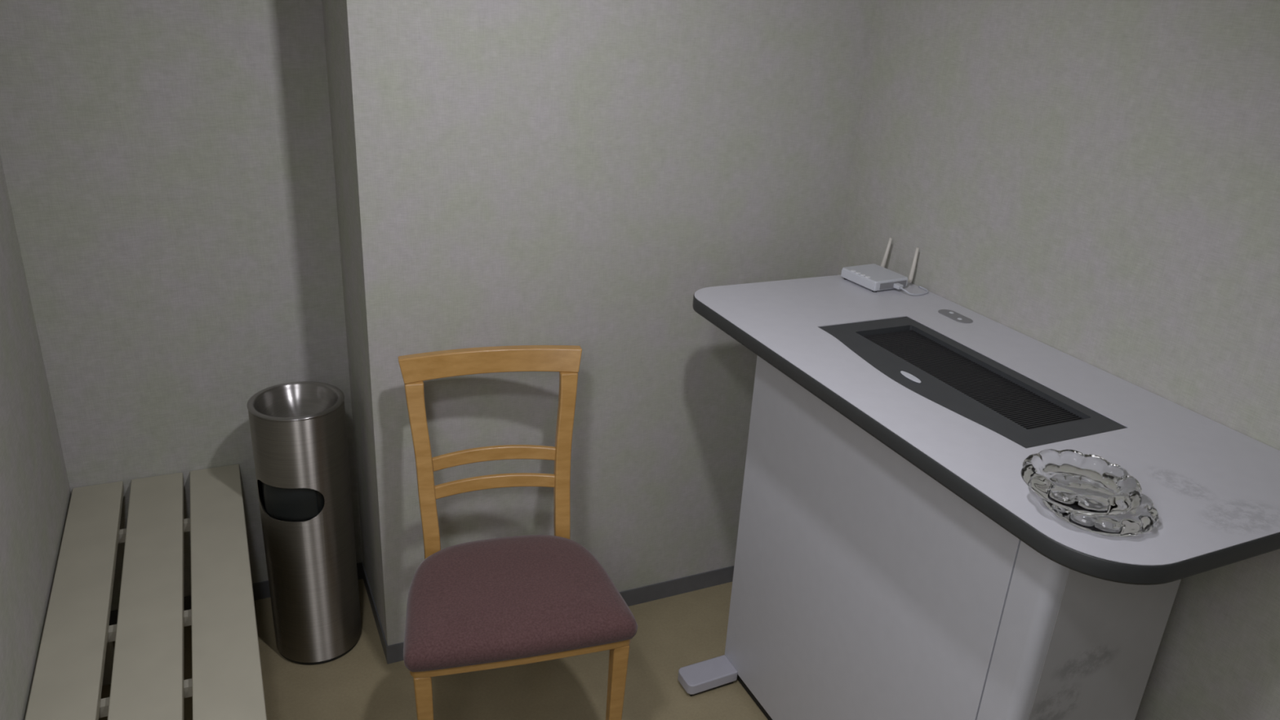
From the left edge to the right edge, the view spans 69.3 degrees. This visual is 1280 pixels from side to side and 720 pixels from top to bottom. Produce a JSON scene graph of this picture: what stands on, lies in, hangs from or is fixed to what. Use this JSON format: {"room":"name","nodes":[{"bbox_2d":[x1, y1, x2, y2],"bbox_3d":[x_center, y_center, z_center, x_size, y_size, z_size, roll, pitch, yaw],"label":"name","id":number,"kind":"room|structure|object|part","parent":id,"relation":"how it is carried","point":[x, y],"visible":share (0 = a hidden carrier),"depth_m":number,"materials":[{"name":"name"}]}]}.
{"room":"smoking room","nodes":[
{"label":"smoking room","id":0,"kind":"room"},
{"bbox_2d":[0,155,71,719],"bbox_3d":[-0.714,0.194,0.563,0.100,2.420,3.700,-7,25,-24],"label":"wall","id":1,"kind":"structure","parent":0,"point":[35,492],"depth_m":1.82,"materials":[{"name":"paint"}]},
{"bbox_2d":[0,0,363,610],"bbox_3d":[-1.058,-0.469,2.120,0.668,2.420,0.100,-7,25,-24],"label":"wall","id":2,"kind":"structure","parent":0,"point":[168,165],"depth_m":2.13,"materials":[{"name":"paint"}]},
{"bbox_2d":[109,561,363,625],"bbox_3d":[-1.097,0.642,2.529,0.664,0.054,0.004,-7,25,-24],"label":"baseboard","id":3,"kind":"structure","parent":2,"relation":"attached to","point":[260,589],"depth_m":2.54,"materials":[{"name":"plastic"}]},
{"bbox_2d":[98,578,768,719],"bbox_3d":[0.129,1.235,1.438,2.098,0.080,3.700,-7,25,-24],"label":"floor","id":4,"kind":"structure","parent":0,"point":[676,632],"depth_m":2.30,"materials":[{"name":"plastic"}]},
{"bbox_2d":[24,464,266,719],"bbox_3d":[-0.883,0.786,1.720,0.374,0.427,1.633,-7,25,-24],"label":"slatted bench","id":5,"kind":"object","parent":4,"relation":"on","point":[77,656],"visible":1,"depth_m":1.85,"materials":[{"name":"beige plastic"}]},
{"bbox_3d":[-1.276,0.601,2.174,0.036,0.382,0.036,-7,25,-24],"label":"leg","id":6,"kind":"part","parent":5,"relation":"part of","materials":[{"name":"black metal"}]},
{"bbox_2d":[246,381,361,664],"bbox_3d":[-0.821,0.411,2.292,0.215,0.691,0.215,-7,25,-24],"label":"bin","id":7,"kind":"object","parent":4,"relation":"on","point":[299,432],"visible":1,"depth_m":2.21,"materials":[{"name":"metal"}]},
{"bbox_2d":[246,381,344,421],"bbox_3d":[-0.804,0.118,2.171,0.215,0.058,0.215,-7,25,-24],"label":"bowl","id":8,"kind":"object","parent":7,"relation":"on","point":[299,401],"depth_m":2.21,"materials":[{"name":"metal"}]},
{"bbox_2d":[397,345,637,719],"bbox_3d":[-0.294,0.464,1.992,0.444,0.876,0.579,-4,23,-16],"label":"dining chair","id":9,"kind":"object","parent":4,"relation":"on","point":[510,601],"visible":1,"depth_m":1.87,"materials":[{"name":"fabric"}]},
{"bbox_3d":[-0.491,0.431,2.112,0.055,0.824,0.232,-4,23,-16],"label":"post","id":10,"kind":"part","parent":9,"relation":"part of","materials":[{"name":"brown wood"}]},
{"bbox_3d":[-0.414,0.777,1.797,0.036,0.434,0.035,-4,23,-16],"label":"leg","id":11,"kind":"part","parent":9,"relation":"part of","materials":[{"name":"brown wood"}]},
{"bbox_3d":[-0.325,0.004,2.023,0.395,0.054,0.069,-4,23,-16],"label":"rail","id":12,"kind":"part","parent":9,"relation":"part of","materials":[{"name":"brown wood"}]},
{"bbox_3d":[-0.264,0.502,1.897,0.425,0.016,0.347,-4,23,-16],"label":"seat frame","id":13,"kind":"part","parent":9,"relation":"part of","materials":[{"name":"brown wood"}]},
{"bbox_3d":[-0.191,0.412,2.200,0.070,0.824,0.232,-4,23,-16],"label":"post","id":14,"kind":"part","parent":9,"relation":"part of","materials":[{"name":"brown wood"}]},
{"bbox_3d":[-0.052,0.754,1.903,0.036,0.434,0.035,-4,23,-16],"label":"leg","id":15,"kind":"part","parent":9,"relation":"part of","materials":[{"name":"brown wood"}]},
{"bbox_2d":[677,275,1279,719],"bbox_3d":[0.560,0.482,1.899,0.574,1.004,1.160,-7,25,-24],"label":"table","id":16,"kind":"object","parent":4,"relation":"on","point":[895,558],"visible":0.89,"depth_m":1.64,"materials":[{"name":"white laminate"}]},
{"bbox_3d":[0.411,0.476,1.895,0.018,0.942,0.780,-7,25,-24],"label":"panel","id":17,"kind":"part","parent":16,"relation":"part of","materials":[{"name":"white laminate"}]},
{"bbox_2d":[840,237,919,292],"bbox_3d":[0.573,-0.224,2.181,0.131,0.094,0.138,-9,25,-27],"label":"router","id":18,"kind":"object","parent":16,"relation":"on","point":[873,277],"visible":0.98,"depth_m":2.17,"materials":[{"name":"white plastic"}]},
{"bbox_3d":[0.588,-0.174,2.149,0.080,0.015,0.003,-9,25,-27],"label":"port panel","id":19,"kind":"part","parent":18,"relation":"part of","materials":[{"name":"grey plastic"}]},
{"bbox_2d":[899,285,928,295],"bbox_3d":[0.642,-0.164,2.148,0.085,0.015,0.041,-15,29,-37],"label":"cable","id":20,"kind":"object","parent":16,"relation":"on","point":[920,286],"visible":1,"depth_m":2.13,"materials":[{"name":"white plastic"}]},
{"bbox_3d":[0.572,0.032,1.711,0.258,0.016,0.561,-7,25,-24],"label":"intake frame","id":21,"kind":"part","parent":16,"relation":"part of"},
{"bbox_2d":[863,329,1083,429],"bbox_3d":[0.599,0.030,1.726,0.145,0.004,0.464,-7,25,-24],"label":"grille","id":22,"kind":"object","parent":16,"relation":"attached to","point":[1018,402],"depth_m":1.70,"materials":[{"name":"black metal"}]},
{"bbox_3d":[0.593,0.633,1.540,0.030,0.942,0.070,-7,25,-24],"label":"corner post","id":23,"kind":"part","parent":16,"relation":"part of","materials":[{"name":"white laminate"}]},
{"bbox_2d":[1041,493,1159,537],"bbox_3d":[0.626,0.194,1.264,0.150,0.026,0.147,-7,25,-24],"label":"glass ashtray","id":24,"kind":"object","parent":16,"relation":"on","point":[1142,519],"visible":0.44,"depth_m":1.21,"materials":[{"name":"clear glass"}]},
{"bbox_2d":[1020,448,1142,515],"bbox_3d":[0.600,0.164,1.260,0.154,0.028,0.154,-7,25,-24],"label":"glass ashtray","id":25,"kind":"object","parent":24,"relation":"on","point":[1073,480],"visible":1,"depth_m":1.25,"materials":[{"name":"clear glass"}]},
{"bbox_3d":[0.747,0.625,1.580,0.282,0.942,0.018,-7,25,-24],"label":"panel","id":26,"kind":"part","parent":16,"relation":"part of","materials":[{"name":"white laminate"}]},
{"bbox_2d":[321,0,875,645],"bbox_3d":[-0.115,-0.505,2.339,1.230,2.420,0.484,-7,25,-24],"label":"wall","id":27,"kind":"structure","parent":0,"point":[508,172],"depth_m":2.16,"materials":[{"name":"paint"}]},
{"bbox_2d":[361,562,387,661],"bbox_3d":[-0.718,0.676,2.500,0.004,0.054,0.380,-7,25,-24],"label":"baseboard","id":28,"kind":"structure","parent":27,"relation":"attached to","point":[384,642],"depth_m":2.48,"materials":[{"name":"plastic"}]},
{"bbox_2d":[386,565,733,663],"bbox_3d":[-0.081,0.677,2.585,1.230,0.054,0.004,-7,25,-24],"label":"baseboard","id":29,"kind":"structure","parent":27,"relation":"attached to","point":[394,652],"depth_m":2.65,"materials":[{"name":"plastic"}]},
{"bbox_2d":[836,0,1279,719],"bbox_3d":[1.104,-0.032,1.360,0.100,2.420,3.700,-7,25,-24],"label":"wall","id":30,"kind":"structure","parent":0,"point":[1097,182],"depth_m":1.69,"materials":[{"name":"paint"}]}
]}

